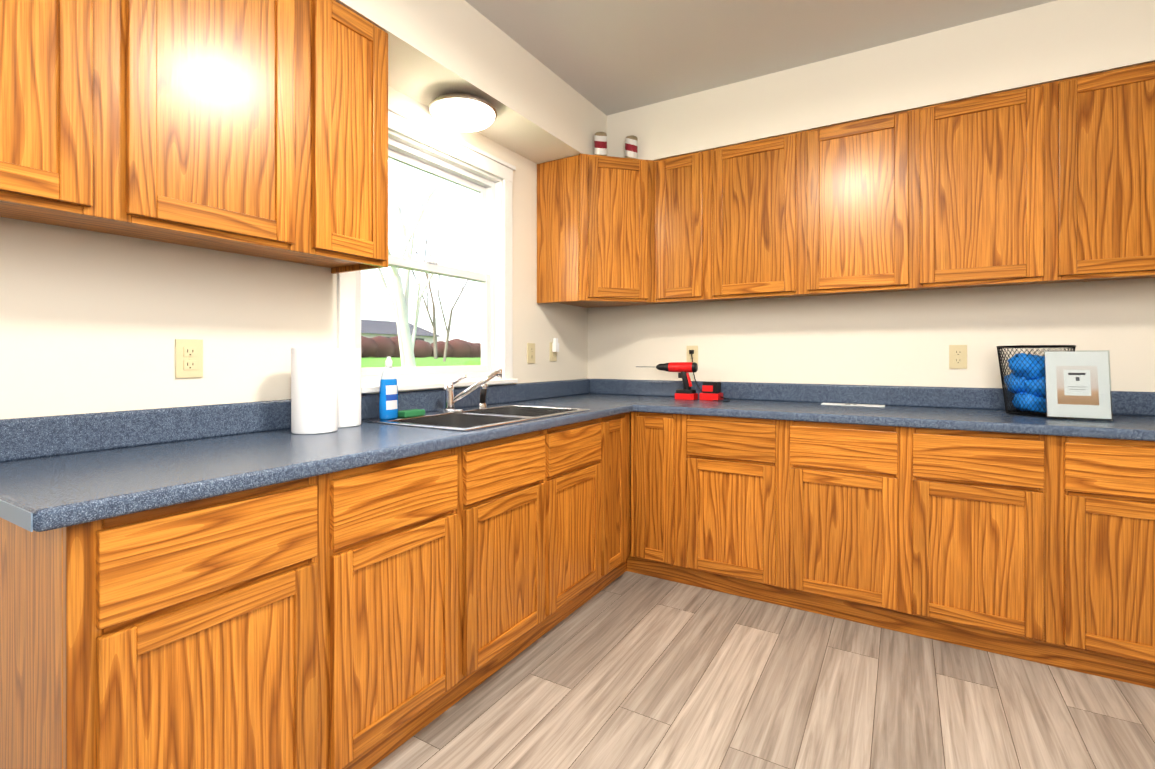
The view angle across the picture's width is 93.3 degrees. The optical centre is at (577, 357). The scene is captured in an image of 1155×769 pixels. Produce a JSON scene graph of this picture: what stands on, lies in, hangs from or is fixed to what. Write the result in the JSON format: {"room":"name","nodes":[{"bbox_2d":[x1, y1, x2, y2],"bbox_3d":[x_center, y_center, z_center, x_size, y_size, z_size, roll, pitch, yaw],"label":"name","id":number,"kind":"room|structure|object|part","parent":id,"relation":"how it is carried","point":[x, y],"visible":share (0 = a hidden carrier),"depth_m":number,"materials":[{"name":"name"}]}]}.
{"room":"kitchen","nodes":[
{"label":"kitchen","id":0,"kind":"room"},
{"bbox_2d":[0,86,587,418],"bbox_3d":[-1.470,-0.151,1.312,0.150,2.630,5.750,0,0,31],"label":"wall","id":1,"kind":"structure","parent":0,"point":[94,322],"depth_m":1.61,"materials":[{"name":"beige paint"}]},
{"bbox_2d":[0,0,147,231],"bbox_3d":[-1.300,-0.737,1.130,0.321,0.802,0.516,0,0,31],"label":"upper cabinet","id":2,"kind":"object","parent":1,"relation":"attached to","point":[72,71],"depth_m":1.18,"materials":[{"name":"brown wood"}]},
{"bbox_2d":[175,339,202,377],"bbox_3d":[-1.174,0.003,1.650,0.010,0.116,0.072,0,0,31],"label":"outlet","id":3,"kind":"object","parent":1,"relation":"attached to","point":[188,358],"visible":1,"depth_m":1.65,"materials":[{"name":"beige plastic"}]},
{"bbox_2d":[101,0,327,259],"bbox_3d":[-1.071,-0.738,1.514,0.321,0.802,0.553,0,0,31],"label":"upper cabinet","id":4,"kind":"object","parent":1,"relation":"attached to","point":[256,128],"depth_m":1.48,"materials":[{"name":"brown wood"}]},
{"bbox_2d":[0,379,591,459],"bbox_3d":[-0.674,0.197,2.472,0.020,0.103,2.937,0,0,31],"label":"backsplash","id":5,"kind":"structure","parent":1,"relation":"attached to","point":[20,438],"depth_m":1.59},
{"bbox_2d":[282,0,387,271],"bbox_3d":[-0.880,-0.738,1.834,0.321,0.802,0.365,0,0,31],"label":"upper cabinet","id":6,"kind":"object","parent":1,"relation":"attached to","point":[357,48],"depth_m":1.80,"materials":[{"name":"brown wood"}]},
{"bbox_2d":[337,104,517,394],"bbox_3d":[-0.683,-0.426,2.566,0.175,1.246,1.096,0,0,31],"label":"window","id":7,"kind":"structure","parent":1,"relation":"in","point":[418,144],"depth_m":2.69,"materials":[{"name":"white"}]},
{"bbox_3d":[-0.709,-0.421,2.581,0.034,0.933,0.788,0,0,31],"label":"glass","id":8,"kind":"part","parent":7,"relation":"part of","materials":[{"name":"clear glass"}]},
{"bbox_3d":[-0.710,-0.421,2.582,0.082,1.049,0.904,0,0,31],"label":"jamb frame","id":9,"kind":"part","parent":7,"relation":"part of","materials":[{"name":"white plastic"}]},
{"bbox_2d":[527,343,534,362],"bbox_3d":[-0.268,-0.024,3.166,0.010,0.116,0.072,0,0,31],"label":"outlet","id":10,"kind":"object","parent":1,"relation":"attached to","point":[530,352],"visible":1,"depth_m":3.16,"materials":[{"name":"beige plastic"}]},
{"bbox_2d":[550,338,558,360],"bbox_3d":[-0.138,-0.048,3.359,0.035,0.143,0.072,0,0,31],"label":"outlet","id":11,"kind":"object","parent":1,"relation":"attached to","point":[554,347],"visible":1,"depth_m":3.35,"materials":[{"name":"beige plastic"}]},
{"bbox_2d":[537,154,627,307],"bbox_3d":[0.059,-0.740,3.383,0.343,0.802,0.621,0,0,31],"label":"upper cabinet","id":12,"kind":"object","parent":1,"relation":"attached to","point":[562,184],"depth_m":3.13,"materials":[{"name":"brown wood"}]},
{"bbox_2d":[335,0,606,163],"bbox_3d":[-1.233,-1.304,1.257,0.312,0.325,5.600,0,0,31],"label":"soffit","id":13,"kind":"structure","parent":0,"point":[437,48],"depth_m":2.37,"materials":[{"name":"beige paint"}]},
{"bbox_2d":[429,93,496,131],"bbox_3d":[-0.512,-1.079,2.445,0.300,0.126,0.300,0,0,31],"label":"flush-mount ceiling light","id":14,"kind":"object","parent":13,"relation":"attached to","point":[463,112],"visible":1,"depth_m":2.37,"materials":[{"name":"white glass"}]},
{"bbox_2d":[465,0,1055,115],"bbox_3d":[0.435,-1.525,0.259,4.500,0.120,5.900,0,0,31],"label":"ceiling","id":15,"kind":"structure","parent":0,"point":[607,57],"depth_m":2.47,"materials":[{"name":"white paint"}]},
{"bbox_2d":[371,571,1154,768],"bbox_3d":[0.435,1.225,0.263,4.500,0.120,5.900,0,0,31],"label":"floor","id":16,"kind":"structure","parent":0,"point":[628,670],"depth_m":1.84,"materials":[{"name":"wood"}]},
{"bbox_2d":[0,520,347,768],"bbox_3d":[-1.008,0.725,1.322,0.626,0.876,0.518,0,0,31],"label":"base cabinet","id":17,"kind":"object","parent":16,"relation":"on","point":[97,671],"depth_m":1.06,"materials":[{"name":"brown wood"}]},
{"bbox_2d":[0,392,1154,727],"bbox_3d":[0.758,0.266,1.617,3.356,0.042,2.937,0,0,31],"label":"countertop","id":18,"kind":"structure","parent":17,"relation":"on","point":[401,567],"depth_m":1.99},
{"bbox_2d":[291,348,337,433],"bbox_3d":[-0.882,0.108,1.829,0.141,0.280,0.141,0,0,31],"label":"paper towel roll","id":19,"kind":"object","parent":18,"relation":"on","point":[314,390],"visible":1,"depth_m":1.77,"materials":[{"name":"white paper"}]},
{"bbox_2d":[337,348,360,427],"bbox_3d":[-0.865,0.108,1.988,0.141,0.280,0.141,0,0,31],"label":"paper towel roll","id":20,"kind":"object","parent":18,"relation":"on","point":[349,387],"visible":0.56,"depth_m":1.94,"materials":[{"name":"white paper"}]},
{"bbox_2d":[379,356,397,419],"bbox_3d":[-0.742,0.119,2.141,0.047,0.245,0.084,0,0,31],"label":"dish soap bottle","id":21,"kind":"object","parent":18,"relation":"on","point":[388,400],"visible":1,"depth_m":2.12,"materials":[{"name":"blue plastic"}]},
{"bbox_2d":[398,409,424,417],"bbox_3d":[-0.685,0.229,2.236,0.060,0.024,0.110,0,0,31],"label":"sponge","id":22,"kind":"object","parent":18,"relation":"on","point":[411,413],"visible":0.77,"depth_m":2.21,"materials":[{"name":"green"}]},
{"bbox_2d":[428,368,503,411],"bbox_3d":[-0.478,0.147,2.506,0.264,0.190,0.278,0,0,31],"label":"faucet","id":23,"kind":"object","parent":18,"relation":"on","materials":[{"name":"silver metal"}]},
{"bbox_2d":[364,404,587,431],"bbox_3d":[-0.388,0.332,2.327,0.536,0.181,0.844,0,0,31],"label":"sink","id":24,"kind":"object","parent":18,"relation":"in","point":[495,414],"depth_m":2.35,"materials":[{"name":"silver metal"}]},
{"bbox_2d":[636,362,697,399],"bbox_3d":[0.525,0.137,3.266,0.389,0.218,0.076,0,0,31],"label":"cordless drill","id":25,"kind":"object","parent":18,"relation":"on","point":[687,392],"visible":1,"depth_m":3.18,"materials":[{"name":"red plastic"}]},
{"bbox_2d":[691,352,729,401],"bbox_3d":[0.778,0.108,3.194,0.084,0.295,0.327,0,0,-18],"label":"cord","id":26,"kind":"object","parent":18,"relation":"on","point":[702,391],"visible":0.62,"depth_m":3.29,"materials":[{"name":"black plastic"}]},
{"bbox_2d":[700,381,722,400],"bbox_3d":[0.777,0.194,3.162,0.110,0.105,0.100,0,0,31],"label":"charger","id":27,"kind":"object","parent":18,"relation":"on","point":[711,390],"visible":0.96,"depth_m":3.13,"materials":[{"name":"red plastic"}]},
{"bbox_2d":[821,403,884,406],"bbox_3d":[1.424,0.245,2.822,0.290,0.003,0.100,0,0,31],"label":"brochure","id":28,"kind":"object","parent":18,"relation":"on","point":[846,404],"visible":0.95,"depth_m":2.82,"materials":[{"name":"white paper"}]},
{"bbox_2d":[997,345,1075,416],"bbox_3d":[1.984,0.098,2.365,0.268,0.298,0.268,0,0,31],"label":"wire mesh basket","id":29,"kind":"object","parent":18,"relation":"on","point":[1024,380],"visible":0.6,"depth_m":2.33,"materials":[{"name":"black"}]},
{"bbox_2d":[1044,350,1112,420],"bbox_3d":[1.992,0.108,2.172,0.198,0.275,0.009,0,-10,31],"label":"picture frame","id":30,"kind":"object","parent":18,"relation":"on","point":[1078,383],"visible":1,"depth_m":2.17,"materials":[{"name":"plastic"}]},
{"bbox_3d":[1.981,0.246,2.154,0.198,0.004,0.095,0,0,31],"label":"welcome sign foot","id":31,"kind":"part","parent":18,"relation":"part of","materials":[{"name":"white"}]},
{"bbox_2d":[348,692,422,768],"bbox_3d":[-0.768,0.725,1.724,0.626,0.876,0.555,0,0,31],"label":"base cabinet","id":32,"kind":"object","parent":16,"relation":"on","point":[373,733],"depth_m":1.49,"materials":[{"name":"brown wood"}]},
{"bbox_2d":[588,278,1154,516],"bbox_3d":[1.911,-0.153,2.728,4.500,2.630,0.150,0,0,31],"label":"wall","id":33,"kind":"structure","parent":0,"point":[902,338],"depth_m":2.84,"materials":[{"name":"beige paint"}]},
{"bbox_2d":[588,154,655,305],"bbox_3d":[0.314,-0.740,3.230,0.360,0.802,0.621,0,0,31],"label":"upper cabinet","id":34,"kind":"object","parent":33,"relation":"attached to","point":[621,191],"depth_m":3.10,"materials":[{"name":"brown wood"}]},
{"bbox_2d":[594,132,606,155],"bbox_3d":[0.132,-1.212,3.120,0.072,0.134,0.072,0,0,-9],"label":"beer can","id":35,"kind":"object","parent":34,"relation":"on","point":[600,143],"visible":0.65,"depth_m":3.09,"materials":[{"name":"white metal"}]},
{"bbox_2d":[625,135,636,158],"bbox_3d":[0.313,-1.212,3.173,0.072,0.134,0.072,0,0,-34],"label":"beer can","id":36,"kind":"object","parent":34,"relation":"on","point":[631,146],"visible":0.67,"depth_m":3.14,"materials":[{"name":"white metal"}]},
{"bbox_2d":[640,149,726,303],"bbox_3d":[0.626,-0.740,3.179,0.425,0.802,0.388,0,0,31],"label":"upper cabinet","id":37,"kind":"object","parent":33,"relation":"attached to","point":[685,184],"depth_m":3.05,"materials":[{"name":"brown wood"}]},
{"bbox_2d":[687,346,697,364],"bbox_3d":[0.701,-0.014,3.347,0.072,0.116,0.028,0,0,31],"label":"outlet","id":38,"kind":"object","parent":33,"relation":"attached to","point":[693,350],"visible":0.85,"depth_m":3.35,"materials":[{"name":"beige plastic"}]},
{"bbox_2d":[716,130,815,299],"bbox_3d":[0.997,-0.740,2.997,0.563,0.802,0.321,0,0,31],"label":"upper cabinet","id":39,"kind":"object","parent":33,"relation":"attached to","point":[764,186],"depth_m":2.83,"materials":[{"name":"brown wood"}]},
{"bbox_2d":[812,107,927,295],"bbox_3d":[1.410,-0.739,2.749,0.555,0.802,0.321,0,0,31],"label":"upper cabinet","id":40,"kind":"object","parent":33,"relation":"attached to","point":[870,175],"depth_m":2.58,"materials":[{"name":"brown wood"}]},
{"bbox_2d":[588,380,1154,415],"bbox_3d":[1.515,0.197,2.863,3.336,0.103,0.021,0,0,31],"label":"backsplash","id":41,"kind":"structure","parent":33,"relation":"attached to","point":[1123,403],"depth_m":2.87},
{"bbox_2d":[949,345,966,368],"bbox_3d":[1.861,-0.003,2.664,0.072,0.116,0.010,0,0,31],"label":"electrical outlet","id":42,"kind":"object","parent":33,"relation":"attached to","point":[957,356],"visible":1,"depth_m":2.66,"materials":[{"name":"beige plastic"}]},
{"bbox_2d":[924,79,1067,289],"bbox_3d":[1.825,-0.739,2.501,0.550,0.802,0.321,0,0,31],"label":"upper cabinet","id":43,"kind":"object","parent":33,"relation":"attached to","point":[998,162],"depth_m":2.33,"materials":[{"name":"brown wood"}]},
{"bbox_2d":[1060,62,1154,282],"bbox_3d":[2.239,-0.739,2.254,0.558,0.802,0.321,0,0,31],"label":"upper cabinet","id":44,"kind":"object","parent":33,"relation":"attached to","point":[1111,114],"depth_m":2.15,"materials":[{"name":"brown wood"}]},
{"bbox_2d":[607,0,1154,160],"bbox_3d":[1.934,-1.305,2.444,3.870,0.325,0.312,0,0,31],"label":"wall","id":45,"kind":"structure","parent":0,"point":[1057,40],"depth_m":2.51,"materials":[{"name":"beige paint"}]},
{"label":"outside","id":46,"kind":"structure","parent":0,"visible":0},
{"bbox_2d":[361,162,480,367],"bbox_3d":[-63.821,-7.938,111.823,219.400,17.737,280.000,0,0,31],"label":"garden","id":47,"kind":"object","parent":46,"point":[392,331],"depth_m":44.05,"materials":[{"name":"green plant"}]}
]}

